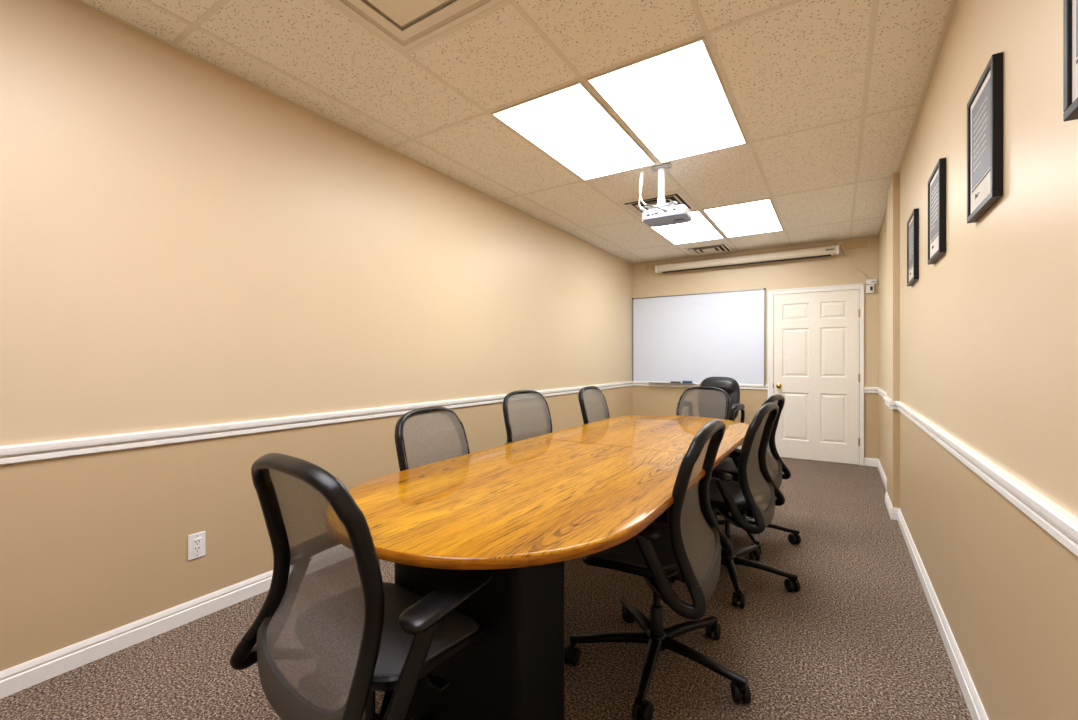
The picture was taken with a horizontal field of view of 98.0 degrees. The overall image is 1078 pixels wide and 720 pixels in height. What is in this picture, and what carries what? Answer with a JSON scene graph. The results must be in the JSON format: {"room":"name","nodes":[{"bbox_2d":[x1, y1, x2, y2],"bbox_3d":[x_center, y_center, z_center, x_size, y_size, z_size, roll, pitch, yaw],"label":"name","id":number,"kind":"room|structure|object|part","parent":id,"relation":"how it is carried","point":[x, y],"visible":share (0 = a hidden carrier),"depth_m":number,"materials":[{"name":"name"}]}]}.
{"room":"conference room","nodes":[
{"label":"conference room","id":0,"kind":"room"},
{"bbox_2d":[0,0,631,670],"bbox_3d":[-0.884,-0.105,3.451,0.100,2.643,8.476,0,0,32],"label":"wall","id":1,"kind":"structure","parent":0,"point":[185,242],"depth_m":2.22,"materials":[{"name":"paint"}]},
{"bbox_2d":[0,570,272,698],"bbox_3d":[-0.836,1.170,3.421,0.014,0.092,8.276,0,0,32],"label":"baseboard","id":2,"kind":"structure","parent":1,"relation":"attached to","point":[27,674],"depth_m":1.97,"materials":[{"name":"white paint"}]},
{"bbox_2d":[188,531,205,560],"bbox_3d":[-1.611,0.874,2.207,0.009,0.118,0.072,0,0,32],"label":"wall outlet","id":3,"kind":"object","parent":1,"relation":"attached to","point":[197,541],"visible":1,"depth_m":2.20,"materials":[{"name":"white plastic"}]},
{"bbox_2d":[193,537,200,553],"bbox_3d":[-1.609,0.874,2.206,0.004,0.068,0.034,0,0,32],"label":"receptacle","id":4,"kind":"object","parent":3,"relation":"attached to","point":[196,540],"depth_m":2.20,"materials":[{"name":"white plastic"}]},
{"bbox_2d":[0,381,632,464],"bbox_3d":[-0.831,0.344,3.418,0.024,0.067,8.276,0,0,32],"label":"trim","id":5,"kind":"structure","parent":1,"relation":"attached to","point":[9,454],"depth_m":2.24,"materials":[{"name":"white paint"}]},
{"bbox_2d":[0,457,971,719],"bbox_3d":[0.402,1.266,2.634,3.148,0.100,8.476,0,0,32],"label":"floor","id":6,"kind":"structure","parent":0,"point":[860,638],"depth_m":1.95,"materials":[{"name":"carpet"}]},
{"bbox_2d":[230,453,492,719],"bbox_3d":[-0.456,0.722,1.301,0.682,0.986,0.729,0,0,37],"label":"office chair","id":7,"kind":"object","parent":6,"relation":"on","point":[329,634],"visible":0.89,"depth_m":1.14,"materials":[{"name":"black plastic"}]},
{"bbox_3d":[-0.577,0.779,1.129,0.464,0.166,0.060,0,0,37],"label":"lumbar panel","id":8,"kind":"part","parent":7,"relation":"part of","materials":[{"name":"grey plastic"}]},
{"bbox_3d":[-0.568,0.497,1.140,0.520,0.538,0.130,0,0,37],"label":"frame","id":9,"kind":"part","parent":7,"relation":"part of","materials":[{"name":"black plastic"}]},
{"bbox_3d":[-0.424,0.747,1.329,0.474,0.045,0.368,0,0,37],"label":"seat","id":10,"kind":"part","parent":7,"relation":"part of","materials":[{"name":"fabric"}]},
{"bbox_3d":[-0.306,0.806,1.215,0.186,0.022,0.031,0,0,36],"label":"lever","id":11,"kind":"part","parent":7,"relation":"part of","materials":[{"name":"black plastic"}]},
{"bbox_3d":[-0.217,0.574,1.134,0.099,0.056,0.268,0,0,37],"label":"armrest","id":12,"kind":"part","parent":7,"relation":"part of","materials":[{"name":"black plastic"}]},
{"bbox_2d":[394,406,469,470],"bbox_3d":[-0.319,0.722,2.174,0.655,0.986,0.709,0,0,26],"label":"office chair","id":13,"kind":"object","parent":6,"relation":"on","point":[427,435],"visible":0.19,"depth_m":2.21,"materials":[{"name":"grey fabric"}]},
{"bbox_2d":[502,390,552,444],"bbox_3d":[0.012,0.722,3.434,0.656,0.986,0.731,0,0,41],"label":"office chair","id":14,"kind":"object","parent":6,"relation":"on","point":[526,413],"visible":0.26,"depth_m":3.50,"materials":[{"name":"grey fabric"}]},
{"bbox_2d":[348,415,748,719],"bbox_3d":[0.410,0.839,2.513,1.070,0.755,3.170,0,0,32],"label":"conference table","id":15,"kind":"object","parent":6,"relation":"on","point":[515,512],"visible":0.69,"depth_m":1.43,"materials":[{"name":"brown wood"}]},
{"bbox_2d":[578,386,609,423],"bbox_3d":[0.652,0.722,3.985,0.654,0.986,0.703,0,0,31],"label":"office chair","id":16,"kind":"object","parent":6,"relation":"on","point":[593,404],"visible":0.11,"depth_m":4.04,"materials":[{"name":"grey fabric"}]},
{"bbox_2d":[564,419,750,719],"bbox_3d":[0.482,0.722,1.861,0.675,0.986,0.691,0,0,31],"label":"office chair","id":17,"kind":"object","parent":6,"relation":"on","point":[689,549],"visible":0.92,"depth_m":1.75,"materials":[{"name":"black plastic"}]},
{"bbox_3d":[0.416,0.747,1.898,0.368,0.045,0.474,0,0,31],"label":"seat","id":18,"kind":"part","parent":17,"relation":"part of","materials":[{"name":"fabric"}]},
{"bbox_3d":[0.293,0.574,1.642,0.268,0.056,0.099,0,0,31],"label":"armrest","id":19,"kind":"part","parent":17,"relation":"part of","materials":[{"name":"black plastic"}]},
{"bbox_3d":[0.618,0.497,1.774,0.130,0.538,0.520,0,0,31],"label":"frame","id":20,"kind":"part","parent":17,"relation":"part of","materials":[{"name":"black plastic"}]},
{"bbox_3d":[0.630,0.779,1.767,0.060,0.166,0.464,0,0,31],"label":"lumbar panel","id":21,"kind":"part","parent":17,"relation":"part of","materials":[{"name":"grey plastic"}]},
{"bbox_2d":[677,386,730,457],"bbox_3d":[1.260,0.722,3.900,0.735,0.986,0.689,0,0,-38],"label":"office chair","id":22,"kind":"object","parent":6,"relation":"on","point":[700,401],"visible":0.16,"depth_m":3.98,"materials":[{"name":"grey fabric"}]},
{"bbox_3d":[1.405,0.497,3.995,0.130,0.538,0.520,0,0,-38],"label":"frame","id":23,"kind":"part","parent":22,"relation":"part of","materials":[{"name":"black plastic"}]},
{"bbox_2d":[676,377,744,456],"bbox_3d":[1.959,0.709,5.386,0.701,1.015,0.733,0,0,40],"label":"chair","id":24,"kind":"object","parent":6,"relation":"on","point":[729,385],"visible":0.18,"depth_m":5.46,"materials":[{"name":"black leather"}]},
{"bbox_2d":[701,378,735,393],"bbox_3d":[2.136,0.317,5.594,0.410,0.198,0.116,0,0,40],"label":"cushion","id":25,"kind":"object","parent":24,"relation":"on","point":[728,385],"depth_m":5.53,"materials":[{"name":"black leather"}]},
{"bbox_2d":[728,397,733,419],"bbox_3d":[2.112,0.558,5.566,0.410,0.315,0.132,0,0,40],"label":"backrest cushion","id":26,"kind":"object","parent":24,"relation":"on","point":[731,398],"depth_m":5.44,"materials":[{"name":"black leather"}]},
{"bbox_2d":[668,402,799,607],"bbox_3d":[1.084,0.722,2.619,0.659,0.986,0.711,0,0,37],"label":"office chair","id":27,"kind":"object","parent":6,"relation":"on","point":[754,495],"visible":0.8,"depth_m":2.47,"materials":[{"name":"black plastic"}]},
{"bbox_3d":[0.856,0.574,2.408,0.268,0.056,0.099,0,0,37],"label":"armrest","id":28,"kind":"part","parent":27,"relation":"part of","materials":[{"name":"black plastic"}]},
{"bbox_3d":[1.002,0.747,2.651,0.368,0.045,0.474,0,0,37],"label":"seat","id":29,"kind":"part","parent":27,"relation":"part of","materials":[{"name":"fabric"}]},
{"bbox_3d":[1.194,0.574,2.860,0.268,0.056,0.099,0,0,37],"label":"armrest","id":30,"kind":"part","parent":27,"relation":"part of","materials":[{"name":"black plastic"}]},
{"bbox_3d":[1.192,0.497,2.509,0.130,0.538,0.520,0,0,37],"label":"frame","id":31,"kind":"part","parent":27,"relation":"part of","materials":[{"name":"black plastic"}]},
{"bbox_3d":[1.203,0.779,2.500,0.060,0.166,0.464,0,0,37],"label":"lumbar panel","id":32,"kind":"part","parent":27,"relation":"part of","materials":[{"name":"grey plastic"}]},
{"bbox_2d":[713,394,800,554],"bbox_3d":[1.426,0.722,3.248,0.672,0.986,0.718,0,0,40],"label":"office chair","id":33,"kind":"object","parent":6,"relation":"on","point":[775,465],"visible":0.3,"depth_m":3.19,"materials":[{"name":"black plastic"}]},
{"bbox_3d":[1.355,0.747,3.273,0.368,0.045,0.474,0,0,40],"label":"seat","id":34,"kind":"part","parent":33,"relation":"part of","materials":[{"name":"fabric"}]},
{"bbox_3d":[1.535,0.497,3.119,0.130,0.538,0.520,0,0,40],"label":"frame","id":35,"kind":"part","parent":33,"relation":"part of","materials":[{"name":"black plastic"}]},
{"bbox_3d":[1.546,0.779,3.110,0.060,0.166,0.464,0,0,40],"label":"lumbar panel","id":36,"kind":"part","parent":33,"relation":"part of","materials":[{"name":"grey plastic"}]},
{"bbox_2d":[82,0,950,262],"bbox_3d":[0.402,-1.477,2.634,3.148,0.100,8.476,0,0,32],"label":"ceiling","id":37,"kind":"structure","parent":0,"point":[801,65],"depth_m":2.38,"materials":[{"name":"tile"}]},
{"bbox_2d":[332,0,504,51],"bbox_3d":[-0.533,-1.414,1.763,0.586,0.026,0.586,0,0,32],"label":"ceiling vent","id":38,"kind":"object","parent":37,"relation":"in","point":[406,24],"visible":1,"depth_m":1.92,"materials":[{"name":"metal"}]},
{"bbox_3d":[-0.533,-1.413,1.763,0.300,0.024,0.300,0,0,32],"label":"plate","id":39,"kind":"part","parent":38,"relation":"part of","materials":[{"name":"metal"}]},
{"bbox_2d":[75,0,956,263],"bbox_3d":[0.402,-1.426,2.634,2.948,0.004,8.276,0,0,32],"label":"ceiling grid","id":40,"kind":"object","parent":37,"relation":"attached to","point":[217,6],"depth_m":2.42,"materials":[{"name":"metal"}]},
{"bbox_2d":[491,81,655,180],"bbox_3d":[0.286,-1.423,3.051,0.584,0.009,1.191,0,0,32],"label":"recessed light","id":41,"kind":"object","parent":37,"relation":"in","point":[569,124],"visible":1,"depth_m":2.91,"materials":[{"name":"white plastic"}]},
{"bbox_2d":[639,169,655,212],"bbox_3d":[0.799,-1.254,3.459,0.136,0.345,0.070,0,0,32],"label":"cable","id":42,"kind":"object","parent":37,"relation":"hanging from","point":[641,173],"visible":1,"depth_m":3.49,"materials":[{"name":"white plastic"}]},
{"bbox_2d":[619,191,695,217],"bbox_3d":[1.100,-1.419,4.331,0.550,0.016,0.550,0,0,32],"label":"ceiling vent","id":43,"kind":"object","parent":37,"relation":"in","point":[632,206],"visible":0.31,"depth_m":4.22,"materials":[{"name":"metal"}]},
{"bbox_2d":[642,164,676,208],"bbox_3d":[0.903,-1.265,3.455,0.271,0.315,0.172,0,0,32],"label":"mount","id":44,"kind":"object","parent":37,"relation":"attached to","point":[661,201],"visible":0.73,"depth_m":3.44,"materials":[{"name":"metal"}]},
{"bbox_3d":[0.903,-1.419,3.455,0.150,0.008,0.090,0,0,32],"label":"ceiling plate","id":45,"kind":"part","parent":44,"relation":"part of","materials":[{"name":"white metal"}]},
{"bbox_3d":[0.903,-1.134,3.455,0.170,0.014,0.060,0,0,32],"label":"cross plate","id":46,"kind":"part","parent":44,"relation":"part of","materials":[{"name":"white metal"}]},
{"bbox_2d":[640,202,691,226],"bbox_3d":[0.951,-1.073,3.489,0.326,0.086,0.284,0,0,31],"label":"projector","id":47,"kind":"object","parent":44,"relation":"attached to","point":[676,214],"visible":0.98,"depth_m":3.43,"materials":[{"name":"white plastic"}]},
{"bbox_2d":[643,205,665,211],"bbox_3d":[0.835,-1.103,3.402,0.171,0.074,0.037,0,0,32],"label":"power cable","id":48,"kind":"object","parent":47,"relation":"attached to","point":[664,210],"visible":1,"depth_m":3.38,"materials":[{"name":"plastic"}]},
{"bbox_3d":[0.955,-1.037,3.495,0.320,0.006,0.238,0,0,31],"label":"lid","id":49,"kind":"part","parent":47,"relation":"part of","materials":[{"name":"white plastic"}]},
{"bbox_2d":[586,37,747,162],"bbox_3d":[0.801,-1.423,2.723,0.582,0.009,1.191,0,0,32],"label":"recessed light","id":50,"kind":"object","parent":37,"relation":"in","point":[676,101],"visible":1,"depth_m":2.58,"materials":[{"name":"white plastic"}]},
{"bbox_2d":[640,210,724,244],"bbox_3d":[1.595,-1.423,5.108,0.584,0.009,1.191,0,0,32],"label":"recessed light","id":51,"kind":"object","parent":37,"relation":"in","point":[699,228],"visible":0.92,"depth_m":5.18,"materials":[{"name":"white plastic"}]},
{"bbox_2d":[684,243,732,255],"bbox_3d":[2.195,-1.419,6.052,0.510,0.016,0.510,0,0,32],"label":"ceiling vent","id":52,"kind":"object","parent":37,"relation":"in","point":[722,247],"visible":1,"depth_m":6.02,"materials":[{"name":"metal"}]},
{"bbox_3d":[2.195,-1.419,6.052,0.152,0.012,0.152,0,0,32],"label":"plate","id":53,"kind":"part","parent":52,"relation":"part of","materials":[{"name":"metal"}]},
{"bbox_2d":[702,198,782,237],"bbox_3d":[2.110,-1.423,4.781,0.582,0.009,1.191,0,0,32],"label":"recessed light","id":54,"kind":"object","parent":37,"relation":"in","point":[757,216],"visible":1,"depth_m":4.71,"materials":[{"name":"white plastic"}]},
{"bbox_2d":[632,235,878,464],"bbox_3d":[2.650,-0.105,6.167,2.948,2.643,0.100,0,0,32],"label":"wall","id":55,"kind":"structure","parent":0,"point":[832,270],"depth_m":5.91,"materials":[{"name":"paint"}]},
{"bbox_2d":[632,288,765,385],"bbox_3d":[2.110,-0.289,6.403,1.784,1.248,0.077,0,0,32],"label":"whiteboard","id":56,"kind":"object","parent":55,"relation":"attached to","point":[697,337],"visible":1,"depth_m":6.38,"materials":[{"name":"plastic"}]},
{"bbox_2d":[649,382,693,383],"bbox_3d":[1.853,0.324,6.557,0.640,0.013,0.060,0,0,32],"label":"marker tray","id":57,"kind":"object","parent":56,"relation":"on","point":[649,382],"depth_m":6.51,"materials":[{"name":"metal"}]},
{"bbox_2d":[633,381,876,392],"bbox_3d":[2.617,0.344,6.115,2.948,0.067,0.024,0,0,32],"label":"trim","id":58,"kind":"structure","parent":55,"relation":"attached to","point":[635,383],"depth_m":6.40,"materials":[{"name":"white paint"}]},
{"bbox_2d":[645,241,865,269],"bbox_3d":[2.655,-1.335,6.093,2.630,0.073,0.020,0,0,32],"label":"batten","id":59,"kind":"object","parent":55,"relation":"attached to","point":[860,244],"visible":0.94,"depth_m":5.81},
{"bbox_2d":[655,245,838,272],"bbox_3d":[2.581,-1.280,6.051,2.180,0.128,0.128,0,0,32],"label":"projection screen","id":60,"kind":"object","parent":59,"relation":"attached to","point":[828,251],"visible":1,"depth_m":5.92,"materials":[{"name":"metal"}]},
{"bbox_2d":[838,242,868,279],"bbox_3d":[3.651,-1.150,5.445,0.300,0.475,0.043,0,0,25],"label":"cable","id":61,"kind":"object","parent":60,"relation":"hanging from","point":[839,242],"visible":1,"depth_m":5.46,"materials":[{"name":"plastic"}]},
{"bbox_2d":[737,446,877,466],"bbox_3d":[2.619,1.170,6.119,2.948,0.092,0.014,0,0,32],"label":"baseboard","id":62,"kind":"structure","parent":55,"relation":"attached to","point":[867,461],"depth_m":5.37,"materials":[{"name":"white paint"}]},
{"bbox_2d":[768,283,863,465],"bbox_3d":[3.320,0.167,5.666,1.004,2.098,0.026,0,0,32],"label":"trim","id":63,"kind":"structure","parent":55,"relation":"attached to","point":[771,293],"depth_m":5.51,"materials":[{"name":"white paint"}]},
{"bbox_2d":[773,289,859,464],"bbox_3d":[3.313,0.197,5.637,0.907,2.026,0.083,0,0,32],"label":"door","id":64,"kind":"structure","parent":55,"relation":"in","point":[816,334],"depth_m":5.64,"materials":[{"name":"white paint"}]},
{"bbox_2d":[866,284,873,292],"bbox_3d":[3.785,-0.813,5.358,0.074,0.094,0.046,0,0,32],"label":"control box","id":65,"kind":"object","parent":55,"relation":"attached to","point":[869,288],"visible":1,"depth_m":5.34,"materials":[{"name":"white plastic"}]},
{"bbox_2d":[866,279,876,284],"bbox_3d":[3.800,-0.893,5.357,0.100,0.056,0.032,0,0,32],"label":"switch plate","id":66,"kind":"object","parent":55,"relation":"attached to","point":[870,281],"visible":1,"depth_m":5.34,"materials":[{"name":"white plastic"}]},
{"bbox_2d":[879,0,1077,719],"bbox_3d":[1.671,-0.105,1.826,0.140,2.643,8.476,0,0,32],"label":"wall","id":67,"kind":"structure","parent":0,"point":[983,345],"depth_m":1.37,"materials":[{"name":"paint"}]},
{"bbox_2d":[907,208,918,285],"bbox_3d":[2.273,-0.674,2.850,0.024,0.410,0.314,0,0,32],"label":"picture frame","id":68,"kind":"object","parent":67,"relation":"attached to","point":[913,221],"visible":1,"depth_m":2.76,"materials":[{"name":"black wood"}]},
{"bbox_2d":[909,220,912,268],"bbox_3d":[2.268,-0.706,2.853,0.001,0.265,0.236,0,0,32],"label":"print","id":69,"kind":"object","parent":68,"relation":"on","point":[911,221],"depth_m":2.87,"materials":[{"name":"paper"}]},
{"bbox_2d":[877,459,988,719],"bbox_3d":[1.623,1.170,1.857,0.054,0.092,8.276,0,0,32],"label":"baseboard","id":70,"kind":"structure","parent":67,"relation":"attached to","point":[974,704],"depth_m":2.05,"materials":[{"name":"white paint"}]},
{"bbox_2d":[928,157,945,264],"bbox_3d":[1.840,-0.674,2.170,0.024,0.410,0.314,0,0,32],"label":"picture frame","id":71,"kind":"object","parent":67,"relation":"attached to","point":[937,180],"visible":1,"depth_m":2.11,"materials":[{"name":"black wood"}]},
{"bbox_2d":[930,172,938,241],"bbox_3d":[1.835,-0.706,2.172,0.001,0.265,0.236,0,0,32],"label":"print","id":72,"kind":"object","parent":71,"relation":"on","point":[934,186],"depth_m":2.18,"materials":[{"name":"paper"}]},
{"bbox_2d":[876,387,1077,556],"bbox_3d":[1.619,0.344,1.860,0.064,0.067,8.276,0,0,32],"label":"trim","id":73,"kind":"structure","parent":67,"relation":"attached to","point":[1058,522],"depth_m":1.24,"materials":[{"name":"white paint"}]},
{"bbox_2d":[967,52,1002,222],"bbox_3d":[1.397,-0.674,1.474,0.024,0.410,0.314,0,0,32],"label":"picture frame","id":74,"kind":"object","parent":67,"relation":"attached to","point":[985,104],"visible":1,"depth_m":1.43,"materials":[{"name":"black wood"}]},
{"bbox_2d":[972,78,989,188],"bbox_3d":[1.393,-0.706,1.476,0.001,0.265,0.236,0,0,32],"label":"print","id":75,"kind":"object","parent":74,"relation":"on","point":[981,105],"depth_m":1.47,"materials":[{"name":"paper"}]},
{"bbox_2d":[1063,0,1077,121],"bbox_3d":[0.959,-0.674,0.786,0.024,0.410,0.314,0,0,32],"label":"picture frame","id":76,"kind":"object","parent":67,"relation":"attached to","point":[1070,7],"visible":1,"depth_m":0.91,"materials":[{"name":"black wood"}]},
{"bbox_2d":[1076,0,1077,57],"bbox_3d":[0.955,-0.706,0.789,0.001,0.265,0.236,0,0,32],"label":"print","id":77,"kind":"object","parent":76,"relation":"on","point":[1076,0],"depth_m":0.89,"materials":[{"name":"paper"}]}
]}

